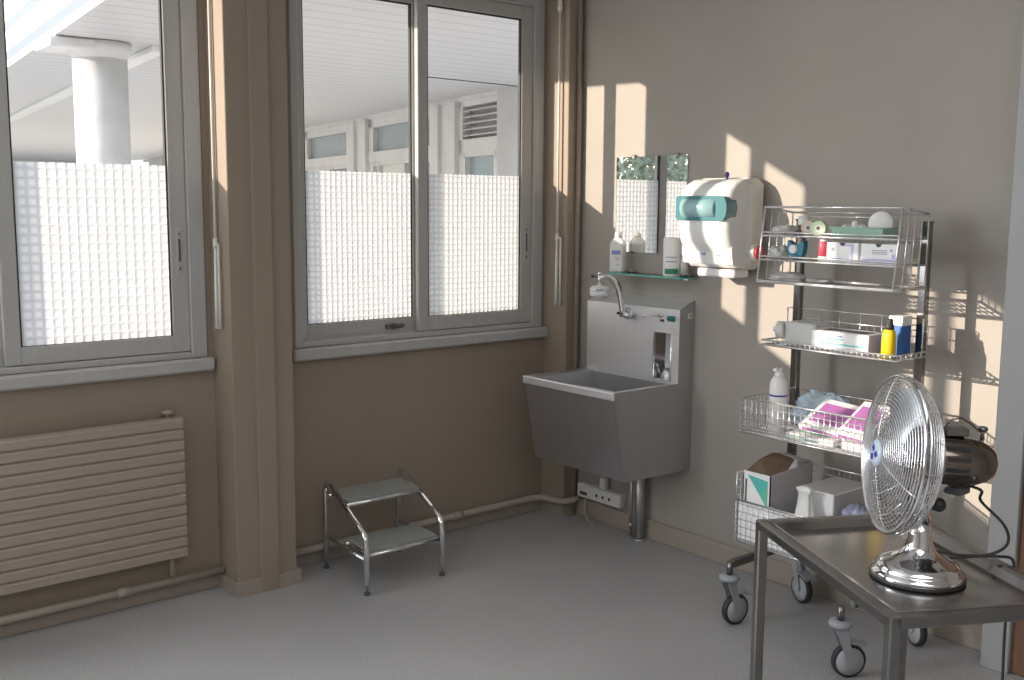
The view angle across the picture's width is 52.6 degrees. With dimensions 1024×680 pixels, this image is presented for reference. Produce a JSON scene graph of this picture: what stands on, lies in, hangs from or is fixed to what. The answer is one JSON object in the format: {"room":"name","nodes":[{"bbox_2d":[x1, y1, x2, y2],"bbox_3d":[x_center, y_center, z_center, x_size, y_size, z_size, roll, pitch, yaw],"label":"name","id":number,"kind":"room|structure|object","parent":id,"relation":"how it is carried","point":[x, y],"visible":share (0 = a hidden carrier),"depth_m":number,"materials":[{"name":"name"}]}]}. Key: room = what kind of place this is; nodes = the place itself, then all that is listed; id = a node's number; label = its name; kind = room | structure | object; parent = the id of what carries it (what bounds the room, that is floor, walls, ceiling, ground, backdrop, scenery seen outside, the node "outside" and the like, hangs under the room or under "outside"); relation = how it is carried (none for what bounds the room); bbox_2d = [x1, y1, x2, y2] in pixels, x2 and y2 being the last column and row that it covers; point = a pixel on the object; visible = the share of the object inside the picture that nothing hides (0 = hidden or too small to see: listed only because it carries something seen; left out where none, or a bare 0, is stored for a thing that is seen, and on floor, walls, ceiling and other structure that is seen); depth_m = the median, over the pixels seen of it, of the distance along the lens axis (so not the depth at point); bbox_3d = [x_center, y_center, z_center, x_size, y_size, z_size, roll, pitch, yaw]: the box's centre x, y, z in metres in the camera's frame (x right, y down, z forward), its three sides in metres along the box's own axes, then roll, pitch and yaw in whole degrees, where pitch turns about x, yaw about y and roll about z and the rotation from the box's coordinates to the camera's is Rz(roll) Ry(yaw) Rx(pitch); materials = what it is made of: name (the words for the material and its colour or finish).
{"room":"hospital treatment room","nodes":[
{"label":"hospital treatment room","id":0,"kind":"room"},
{"bbox_2d":[203,0,301,598],"bbox_3d":[-1.062,-0.428,4.213,0.295,2.950,0.202,-6,10,-39],"label":"pillar","id":1,"kind":"structure","parent":0,"point":[253,371],"depth_m":4.17,"materials":[{"name":"beige paint"}]},
{"bbox_2d":[0,0,545,615],"bbox_3d":[-2.521,-0.309,3.217,7.030,2.950,0.130,-6,10,-39],"label":"wall","id":2,"kind":"structure","parent":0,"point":[456,418],"depth_m":4.71,"materials":[{"name":"beige paint"}]},
{"bbox_2d":[0,410,187,595],"bbox_3d":[-1.762,0.657,3.834,1.112,0.681,0.090,-6,10,-39],"label":"radiator","id":3,"kind":"object","parent":2,"relation":"attached to","point":[75,504],"visible":1,"depth_m":3.92,"materials":[{"name":"metal"}]},
{"bbox_2d":[0,0,214,391],"bbox_3d":[-1.814,-0.689,3.719,1.455,1.735,0.165,-6,10,-39],"label":"window","id":4,"kind":"structure","parent":2,"relation":"attached to","point":[102,266],"depth_m":3.97,"materials":[{"name":"glass"}]},
{"bbox_2d":[0,566,224,624],"bbox_3d":[-1.879,1.027,3.789,1.738,0.040,0.040,-6,10,-39],"label":"pipe","id":5,"kind":"object","parent":2,"relation":"attached to","point":[126,591],"visible":1,"depth_m":4.03,"materials":[{"name":"beige metal"}]},
{"bbox_2d":[207,0,221,328],"bbox_3d":[-1.157,-0.833,4.082,0.066,1.586,0.045,-6,10,-39],"label":"shutter crank","id":6,"kind":"object","parent":2,"relation":"attached to","point":[217,278],"visible":1,"depth_m":4.11,"materials":[{"name":"white plastic"}]},
{"bbox_2d":[0,500,540,637],"bbox_3d":[-2.522,1.135,3.318,6.935,0.060,0.012,-6,10,-39],"label":"baseboard","id":7,"kind":"structure","parent":2,"relation":"attached to","point":[60,617],"depth_m":4.24,"materials":[{"name":"plastic"}]},
{"bbox_2d":[287,0,547,361],"bbox_3d":[-0.418,-0.828,4.864,1.455,1.735,0.165,-6,10,-39],"label":"window","id":8,"kind":"structure","parent":2,"relation":"attached to","point":[417,259],"depth_m":4.86,"materials":[{"name":"glass"}]},
{"bbox_2d":[296,494,578,556],"bbox_3d":[-0.366,0.870,5.014,1.599,0.054,0.197,-4,9,-33],"label":"pipe","id":9,"kind":"object","parent":2,"relation":"attached to","point":[456,515],"visible":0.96,"depth_m":5.15,"materials":[{"name":"beige metal"}]},
{"bbox_2d":[0,509,1023,679],"bbox_3d":[-0.368,1.530,0.935,7.180,0.080,6.780,-6,10,-39],"label":"floor","id":10,"kind":"structure","parent":0,"point":[540,594],"depth_m":3.95,"materials":[{"name":"plastic"}]},
{"bbox_2d":[322,467,444,595],"bbox_3d":[-0.562,0.816,4.533,0.435,0.408,0.419,-6,10,-39],"label":"step stool","id":11,"kind":"object","parent":10,"relation":"on","point":[399,538],"visible":1,"depth_m":4.49,"materials":[{"name":"silver metal"}]},
{"bbox_2d":[719,206,934,676],"bbox_3d":[1.167,0.321,3.795,0.570,1.602,0.655,-6,10,-39],"label":"trolley","id":12,"kind":"object","parent":10,"relation":"on","point":[848,659],"visible":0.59,"depth_m":3.77,"materials":[{"name":"silver metal"}]},
{"bbox_2d":[738,501,793,555],"bbox_3d":[1.039,0.721,3.793,0.006,0.150,0.522,-6,10,-39],"label":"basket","id":13,"kind":"object","parent":12,"relation":"in","point":[760,513],"visible":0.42,"depth_m":3.94,"materials":[{"name":"white plastic"}]},
{"bbox_2d":[768,368,786,432],"bbox_3d":[1.004,0.226,3.914,0.067,0.244,0.067,-6,10,-39],"label":"spray bottle","id":14,"kind":"object","parent":12,"relation":"in","point":[778,384],"visible":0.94,"depth_m":3.89,"materials":[{"name":"white plastic"}]},
{"bbox_2d":[743,450,812,515],"bbox_3d":[1.028,0.601,4.018,0.266,0.331,0.125,-6,10,-39],"label":"cardboard box","id":15,"kind":"object","parent":12,"relation":"in","point":[772,481],"visible":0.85,"depth_m":3.96,"materials":[{"name":"white cardboard"}]},
{"bbox_2d":[745,478,746,500],"bbox_3d":[0.925,0.644,3.939,0.001,0.223,0.103,-6,10,-39],"label":"print","id":16,"kind":"object","parent":15,"relation":"attached to","point":[745,478],"depth_m":3.97,"materials":[{"name":"paper"}]},
{"bbox_2d":[767,245,788,258],"bbox_3d":[1.014,-0.336,3.944,0.083,0.051,0.088,3,8,22],"label":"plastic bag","id":17,"kind":"object","parent":12,"relation":"on","point":[782,250],"visible":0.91,"depth_m":3.92,"materials":[{"name":"plastic"}]},
{"bbox_2d":[772,224,800,234],"bbox_3d":[1.034,-0.418,3.916,0.113,0.039,0.109,-6,10,-39],"label":"plastic bag","id":18,"kind":"object","parent":12,"relation":"on","point":[781,228],"visible":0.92,"depth_m":3.88,"materials":[{"name":"plastic"}]},
{"bbox_2d":[769,271,805,281],"bbox_3d":[1.043,-0.243,3.932,0.145,0.036,0.148,2,8,16],"label":"plastic bag","id":19,"kind":"object","parent":12,"relation":"on","point":[788,276],"visible":0.97,"depth_m":3.89,"materials":[{"name":"plastic"}]},
{"bbox_2d":[787,240,807,259],"bbox_3d":[1.065,-0.336,3.873,0.039,0.070,0.072,-6,10,-39],"label":"tape dispenser","id":20,"kind":"object","parent":12,"relation":"on","point":[794,250],"visible":0.94,"depth_m":3.86,"materials":[{"name":"blue plastic"}]},
{"bbox_2d":[773,320,831,344],"bbox_3d":[1.101,-0.028,3.966,0.141,0.085,0.192,-6,10,-39],"label":"plastic box","id":21,"kind":"object","parent":12,"relation":"in","point":[796,331],"visible":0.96,"depth_m":3.93,"materials":[{"name":"white plastic"}]},
{"bbox_2d":[798,216,809,234],"bbox_3d":[1.102,-0.433,3.917,0.044,0.069,0.044,-6,10,-39],"label":"jar","id":22,"kind":"object","parent":12,"relation":"on","point":[801,219],"visible":0.53,"depth_m":3.90,"materials":[{"name":"grey plastic"}]},
{"bbox_2d":[794,485,814,517],"bbox_3d":[1.062,0.623,3.763,0.044,0.190,0.100,-6,10,-39],"label":"bottle","id":23,"kind":"object","parent":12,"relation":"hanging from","point":[804,507],"visible":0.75,"depth_m":3.74,"materials":[{"name":"white plastic"}]},
{"bbox_2d":[801,221,814,234],"bbox_3d":[1.099,-0.414,3.829,0.054,0.054,0.031,6,9,35],"label":"tape roll","id":24,"kind":"object","parent":12,"relation":"on","point":[805,226],"visible":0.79,"depth_m":3.82,"materials":[{"name":"white plastic"}]},
{"bbox_2d":[739,388,890,457],"bbox_3d":[1.178,0.299,3.837,0.346,0.140,0.564,-6,10,-39],"label":"basket","id":25,"kind":"object","parent":12,"relation":"on","point":[794,393],"depth_m":3.81,"materials":[{"name":"metal"}]},
{"bbox_2d":[786,429,846,446],"bbox_3d":[1.128,0.352,3.790,0.151,0.023,0.200,-6,10,-39],"label":"packet","id":26,"kind":"object","parent":12,"relation":"in","point":[801,433],"visible":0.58,"depth_m":3.74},
{"bbox_2d":[811,221,827,235],"bbox_3d":[1.123,-0.408,3.784,0.054,0.054,0.031,6,9,35],"label":"tape roll","id":27,"kind":"object","parent":12,"relation":"on","point":[823,225],"visible":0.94,"depth_m":3.77,"materials":[{"name":"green plastic"}]},
{"bbox_2d":[805,278,833,282],"bbox_3d":[1.145,-0.224,3.859,0.103,0.018,0.110,2,8,12],"label":"paper packet","id":28,"kind":"object","parent":12,"relation":"on","point":[811,280],"visible":1,"depth_m":3.83,"materials":[{"name":"white paper"}]},
{"bbox_2d":[790,389,849,423],"bbox_3d":[1.201,0.268,3.985,0.092,0.147,0.306,-6,10,-39],"label":"plastic bag","id":29,"kind":"object","parent":12,"relation":"in","point":[813,399],"visible":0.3,"depth_m":4.00,"materials":[{"name":"blue plastic"}]},
{"bbox_2d":[818,240,826,260],"bbox_3d":[1.125,-0.324,3.748,0.034,0.078,0.034,-6,10,-39],"label":"medicine bottle","id":30,"kind":"object","parent":12,"relation":"on","point":[822,252],"visible":0.92,"depth_m":3.73,"materials":[{"name":"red plastic"}]},
{"bbox_2d":[734,463,913,560],"bbox_3d":[1.173,0.655,3.881,0.354,0.274,0.567,-6,10,-39],"label":"basket","id":31,"kind":"object","parent":12,"relation":"on","point":[817,465],"depth_m":3.93,"materials":[{"name":"metal"}]},
{"bbox_2d":[799,399,859,440],"bbox_3d":[1.180,0.289,3.784,0.186,0.108,0.191,-6,10,-39],"label":"packet","id":32,"kind":"object","parent":12,"relation":"in","point":[828,405],"visible":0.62,"depth_m":3.79,"materials":[{"name":"cardboard"}]},
{"bbox_2d":[798,476,868,516],"bbox_3d":[1.198,0.663,3.870,0.240,0.248,0.151,-6,10,-39],"label":"carton","id":33,"kind":"object","parent":12,"relation":"in","point":[831,495],"visible":0.36,"depth_m":3.79,"materials":[{"name":"white cardboard"}]},
{"bbox_2d":[756,280,925,292],"bbox_3d":[1.187,-0.199,3.777,0.218,0.009,0.562,-6,10,-39],"label":"wire shelf","id":34,"kind":"object","parent":12,"relation":"attached to","point":[880,287],"depth_m":3.70,"materials":[{"name":"silver metal"}]},
{"bbox_2d":[759,255,925,267],"bbox_3d":[1.190,-0.289,3.768,0.211,0.023,0.562,-6,10,-39],"label":"wire shelf","id":35,"kind":"object","parent":12,"relation":"attached to","point":[922,258],"depth_m":3.65,"materials":[{"name":"silver metal"}]},
{"bbox_2d":[756,206,929,290],"bbox_3d":[1.188,-0.341,3.759,0.219,0.284,0.567,-6,10,-39],"label":"basket","id":36,"kind":"object","parent":12,"relation":"on","point":[924,249],"depth_m":3.67,"materials":[{"name":"metal"}]},
{"bbox_2d":[761,307,927,362],"bbox_3d":[1.214,-0.027,3.823,0.206,0.140,0.565,-6,10,-39],"label":"tray","id":37,"kind":"object","parent":12,"relation":"on","point":[919,356],"depth_m":3.71,"materials":[{"name":"metal"}]},
{"bbox_2d":[761,231,928,240],"bbox_3d":[1.195,-0.378,3.760,0.200,0.021,0.562,-6,10,-39],"label":"wire shelf","id":38,"kind":"object","parent":12,"relation":"attached to","point":[924,236],"depth_m":3.66,"materials":[{"name":"silver metal"}]},
{"bbox_2d":[826,242,865,262],"bbox_3d":[1.206,-0.314,3.705,0.096,0.070,0.128,-6,10,-39],"label":"glove box","id":39,"kind":"object","parent":12,"relation":"on","point":[835,250],"visible":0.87,"depth_m":3.67,"materials":[{"name":"grey cardboard"}]},
{"bbox_2d":[811,327,881,354],"bbox_3d":[1.236,0.002,3.803,0.134,0.069,0.238,-6,10,-39],"label":"glove box","id":40,"kind":"object","parent":12,"relation":"in","point":[850,339],"visible":0.82,"depth_m":3.75,"materials":[{"name":"white cardboard"}]},
{"bbox_2d":[836,401,889,443],"bbox_3d":[1.245,0.291,3.649,0.190,0.119,0.121,-6,10,-39],"label":"packet","id":41,"kind":"object","parent":12,"relation":"in","point":[862,411],"visible":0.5,"depth_m":3.64,"materials":[{"name":"cardboard"}]},
{"bbox_2d":[842,437,889,452],"bbox_3d":[1.257,0.369,3.651,0.170,0.026,0.120,-6,10,-39],"label":"packet","id":42,"kind":"object","parent":12,"relation":"in","point":[850,443],"visible":0.3,"depth_m":3.61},
{"bbox_2d":[829,226,903,237],"bbox_3d":[1.251,-0.383,3.669,0.132,0.035,0.212,-6,10,-39],"label":"tray","id":43,"kind":"object","parent":12,"relation":"on","point":[835,229],"visible":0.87,"depth_m":3.61,"materials":[{"name":"green plastic"}]},
{"bbox_2d":[850,221,858,226],"bbox_3d":[1.224,-0.408,3.702,0.030,0.036,0.029,-6,10,-39],"label":"ball","id":44,"kind":"object","parent":43,"relation":"in","point":[854,223],"visible":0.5,"depth_m":3.69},
{"bbox_2d":[868,211,896,227],"bbox_3d":[1.294,-0.404,3.623,0.085,0.091,0.069,5,9,32],"label":"roll","id":45,"kind":"object","parent":43,"relation":"in","point":[881,219],"visible":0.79,"depth_m":3.60,"materials":[{"name":"white fabric"}]},
{"bbox_2d":[860,243,910,264],"bbox_3d":[1.296,-0.299,3.598,0.096,0.070,0.137,-6,10,-39],"label":"glove box","id":46,"kind":"object","parent":12,"relation":"on","point":[869,251],"visible":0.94,"depth_m":3.56,"materials":[{"name":"grey cardboard"}]},
{"bbox_2d":[881,319,896,357],"bbox_3d":[1.315,-0.007,3.615,0.049,0.135,0.049,-6,10,-39],"label":"spray bottle","id":47,"kind":"object","parent":12,"relation":"in","point":[888,342],"visible":0.93,"depth_m":3.60,"materials":[{"name":"yellow plastic"}]},
{"bbox_2d":[889,315,911,354],"bbox_3d":[1.373,-0.017,3.676,0.062,0.140,0.054,-6,10,-39],"label":"carton","id":48,"kind":"object","parent":12,"relation":"in","point":[902,323],"visible":0.65,"depth_m":3.65,"materials":[{"name":"blue cardboard"}]},
{"bbox_3d":[1.239,0.757,3.710,0.168,0.103,0.160,-6,10,-39],"label":"sack","id":49,"kind":"object","parent":12,"relation":"in","visible":0},
{"bbox_2d":[841,502,871,514],"bbox_3d":[1.231,0.639,3.687,0.146,0.120,0.133,-6,10,-39],"label":"plastic wrapper","id":50,"kind":"object","parent":49,"relation":"on","point":[851,509],"visible":0.23,"depth_m":3.67,"materials":[{"name":"blue plastic"}]},
{"bbox_2d":[750,512,1023,679],"bbox_3d":[0.900,0.898,2.451,0.436,0.801,0.661,-1,8,-10],"label":"table","id":51,"kind":"object","parent":10,"relation":"on","point":[841,550],"visible":0.77,"depth_m":2.36,"materials":[{"name":"silver metal"}]},
{"bbox_2d":[770,514,1023,612],"bbox_3d":[0.902,0.511,2.401,0.386,0.021,0.611,-1,8,-10],"label":"tray","id":52,"kind":"object","parent":51,"relation":"on","point":[841,550],"depth_m":2.37,"materials":[{"name":"silver metal"}]},
{"bbox_2d":[861,374,1014,679],"bbox_3d":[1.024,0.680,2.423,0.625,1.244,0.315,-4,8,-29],"label":"desk fan","id":53,"kind":"object","parent":51,"relation":"on","point":[952,462],"visible":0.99,"depth_m":2.24,"materials":[{"name":"metal"}]},
{"bbox_2d":[541,0,577,516],"bbox_3d":[0.250,-0.559,5.294,0.093,2.950,0.194,-6,10,-39],"label":"pillar","id":54,"kind":"structure","parent":0,"point":[559,319],"depth_m":5.24,"materials":[{"name":"beige paint"}]},
{"bbox_2d":[554,0,562,304],"bbox_3d":[0.253,-0.966,5.181,0.066,1.586,0.045,-6,10,-39],"label":"shutter crank","id":55,"kind":"object","parent":54,"relation":"attached to","point":[560,2],"visible":1,"depth_m":5.20,"materials":[{"name":"white plastic"}]},
{"bbox_2d":[576,0,1023,624],"bbox_3d":[2.358,-0.241,2.955,0.150,2.950,6.760,-6,10,-39],"label":"wall","id":56,"kind":"structure","parent":0,"point":[913,104],"depth_m":4.19,"materials":[{"name":"paint"}]},
{"bbox_2d":[571,0,582,514],"bbox_3d":[0.330,-0.550,5.230,0.026,2.950,0.026,-6,10,-39],"label":"trim","id":57,"kind":"structure","parent":56,"relation":"attached to","point":[580,2],"depth_m":5.20,"materials":[{"name":"beige paint"}]},
{"bbox_2d":[578,476,625,528],"bbox_3d":[0.426,0.742,5.217,0.119,0.384,0.305,-6,10,-39],"label":"box","id":58,"kind":"object","parent":56,"relation":"attached to","point":[602,494],"visible":0.97,"depth_m":5.21,"materials":[{"name":"white plastic"}]},
{"bbox_2d":[523,271,694,481],"bbox_3d":[0.439,0.139,4.814,0.516,0.907,0.602,-6,10,-39],"label":"sink","id":59,"kind":"object","parent":56,"relation":"attached to","point":[625,416],"visible":1,"depth_m":4.74,"materials":[{"name":"silver metal"}]},
{"bbox_2d":[590,284,608,297],"bbox_3d":[0.408,-0.229,4.835,0.091,0.062,0.091,-6,10,-39],"label":"water filter","id":60,"kind":"object","parent":59,"relation":"hanging from","point":[598,291],"visible":1,"depth_m":4.80,"materials":[{"name":"white plastic"}]},
{"bbox_2d":[591,271,632,318],"bbox_3d":[0.473,-0.209,4.859,0.154,0.227,0.153,-6,10,-39],"label":"tap","id":61,"kind":"object","parent":59,"relation":"on","point":[620,309],"depth_m":4.85,"materials":[{"name":"metal"}]},
{"bbox_2d":[628,479,645,541],"bbox_3d":[0.604,0.766,5.010,0.072,0.400,0.108,-6,10,-39],"label":"drain pipe","id":62,"kind":"object","parent":59,"relation":"attached to","point":[639,509],"visible":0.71,"depth_m":4.99,"materials":[{"name":"silver metal"}]},
{"bbox_2d":[587,291,693,383],"bbox_3d":[0.600,-0.018,4.927,0.100,0.387,0.597,-6,10,-39],"label":"backsplash","id":63,"kind":"structure","parent":56,"relation":"attached to","point":[616,345],"depth_m":4.91,"materials":[{"name":"metal"}]},
{"bbox_2d":[615,153,688,254],"bbox_3d":[0.647,-0.635,4.862,0.015,0.467,0.448,-6,10,-39],"label":"wall mirror","id":64,"kind":"object","parent":56,"relation":"attached to","point":[648,188],"visible":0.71,"depth_m":4.87,"materials":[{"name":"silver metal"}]},
{"bbox_2d":[606,269,697,279],"bbox_3d":[0.646,-0.303,4.819,0.122,0.030,0.475,-6,10,-39],"label":"glass shelf","id":65,"kind":"object","parent":56,"relation":"attached to","point":[632,272],"visible":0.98,"depth_m":4.80,"materials":[{"name":"green glass"}]},
{"bbox_2d":[610,232,625,272],"bbox_3d":[0.507,-0.420,4.954,0.066,0.191,0.067,3,8,22],"label":"plastic bottle","id":66,"kind":"object","parent":65,"relation":"on","point":[618,244],"visible":1,"depth_m":4.93,"materials":[{"name":"grey plastic"}]},
{"bbox_2d":[663,237,681,276],"bbox_3d":[0.724,-0.375,4.683,0.083,0.176,0.082,-6,10,-39],"label":"plastic bottle","id":67,"kind":"object","parent":65,"relation":"on","point":[672,246],"visible":0.97,"depth_m":4.65,"materials":[{"name":"grey plastic"}]},
{"bbox_2d":[680,255,688,276],"bbox_3d":[0.774,-0.336,4.653,0.038,0.105,0.038,-6,10,-39],"label":"bottle","id":68,"kind":"object","parent":65,"relation":"on","point":[684,267],"visible":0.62,"depth_m":4.64,"materials":[{"name":"white plastic"}]},
{"bbox_2d":[675,172,764,277],"bbox_3d":[0.885,-0.488,4.388,0.271,0.440,0.339,-6,10,-39],"label":"paper towel dispenser","id":69,"kind":"object","parent":56,"relation":"attached to","point":[720,219],"visible":0.91,"depth_m":4.32,"materials":[{"name":"white plastic"}]},
{"bbox_2d":[576,497,981,650],"bbox_3d":[1.033,0.978,4.587,0.015,0.095,2.210,-6,10,-39],"label":"baseboard","id":70,"kind":"structure","parent":56,"relation":"attached to","point":[777,571],"depth_m":4.68,"materials":[{"name":"plastic"}]},
{"bbox_2d":[980,20,1023,674],"bbox_3d":[1.741,-0.313,3.477,0.130,2.950,0.098,-6,10,-39],"label":"door frame","id":71,"kind":"structure","parent":56,"relation":"attached to","point":[1008,480],"depth_m":3.51,"materials":[{"name":"metal"}]},
{"bbox_2d":[1010,485,1023,676],"bbox_3d":[2.069,-0.260,3.084,0.130,2.950,0.930,-6,10,-39],"label":"door","id":72,"kind":"structure","parent":56,"relation":"in","point":[1017,653],"depth_m":3.56,"materials":[{"name":"brown wood"}]},
{"label":"outside","id":73,"kind":"structure","parent":0,"visible":0},
{"bbox_3d":[-15.671,-0.610,19.027,60.000,0.100,40.840,-6,10,-39],"label":"ground","id":74,"kind":"structure","parent":73,"visible":0},
{"bbox_2d":[12,159,76,162],"bbox_3d":[-14.738,-3.053,23.919,10.000,3.500,1.050,-6,10,-39],"label":"building","id":75,"kind":"structure","parent":74,"relation":"on","point":[22,160],"depth_m":25.73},
{"bbox_2d":[34,35,131,164],"bbox_3d":[-2.813,-0.498,7.012,0.569,2.945,0.400,-6,10,-39],"label":"concrete column","id":76,"kind":"structure","parent":74,"relation":"on","point":[99,67],"depth_m":6.79,"materials":[{"name":"white concrete"}]},
{"bbox_2d":[143,86,517,175],"bbox_3d":[-4.359,-1.980,17.924,0.652,2.883,19.472,-4,8,-28],"label":"building","id":77,"kind":"structure","parent":74,"relation":"on","point":[476,134],"depth_m":10.62,"materials":[{"name":"white concrete"}]},
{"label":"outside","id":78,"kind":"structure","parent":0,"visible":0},
{"bbox_2d":[4,0,518,160],"bbox_3d":[-6.528,-3.866,16.395,7.735,1.340,25.835,-6,10,-39],"label":"canopy","id":79,"kind":"object","parent":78,"point":[355,52],"visible":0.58,"depth_m":7.80,"materials":[{"name":"metal"}]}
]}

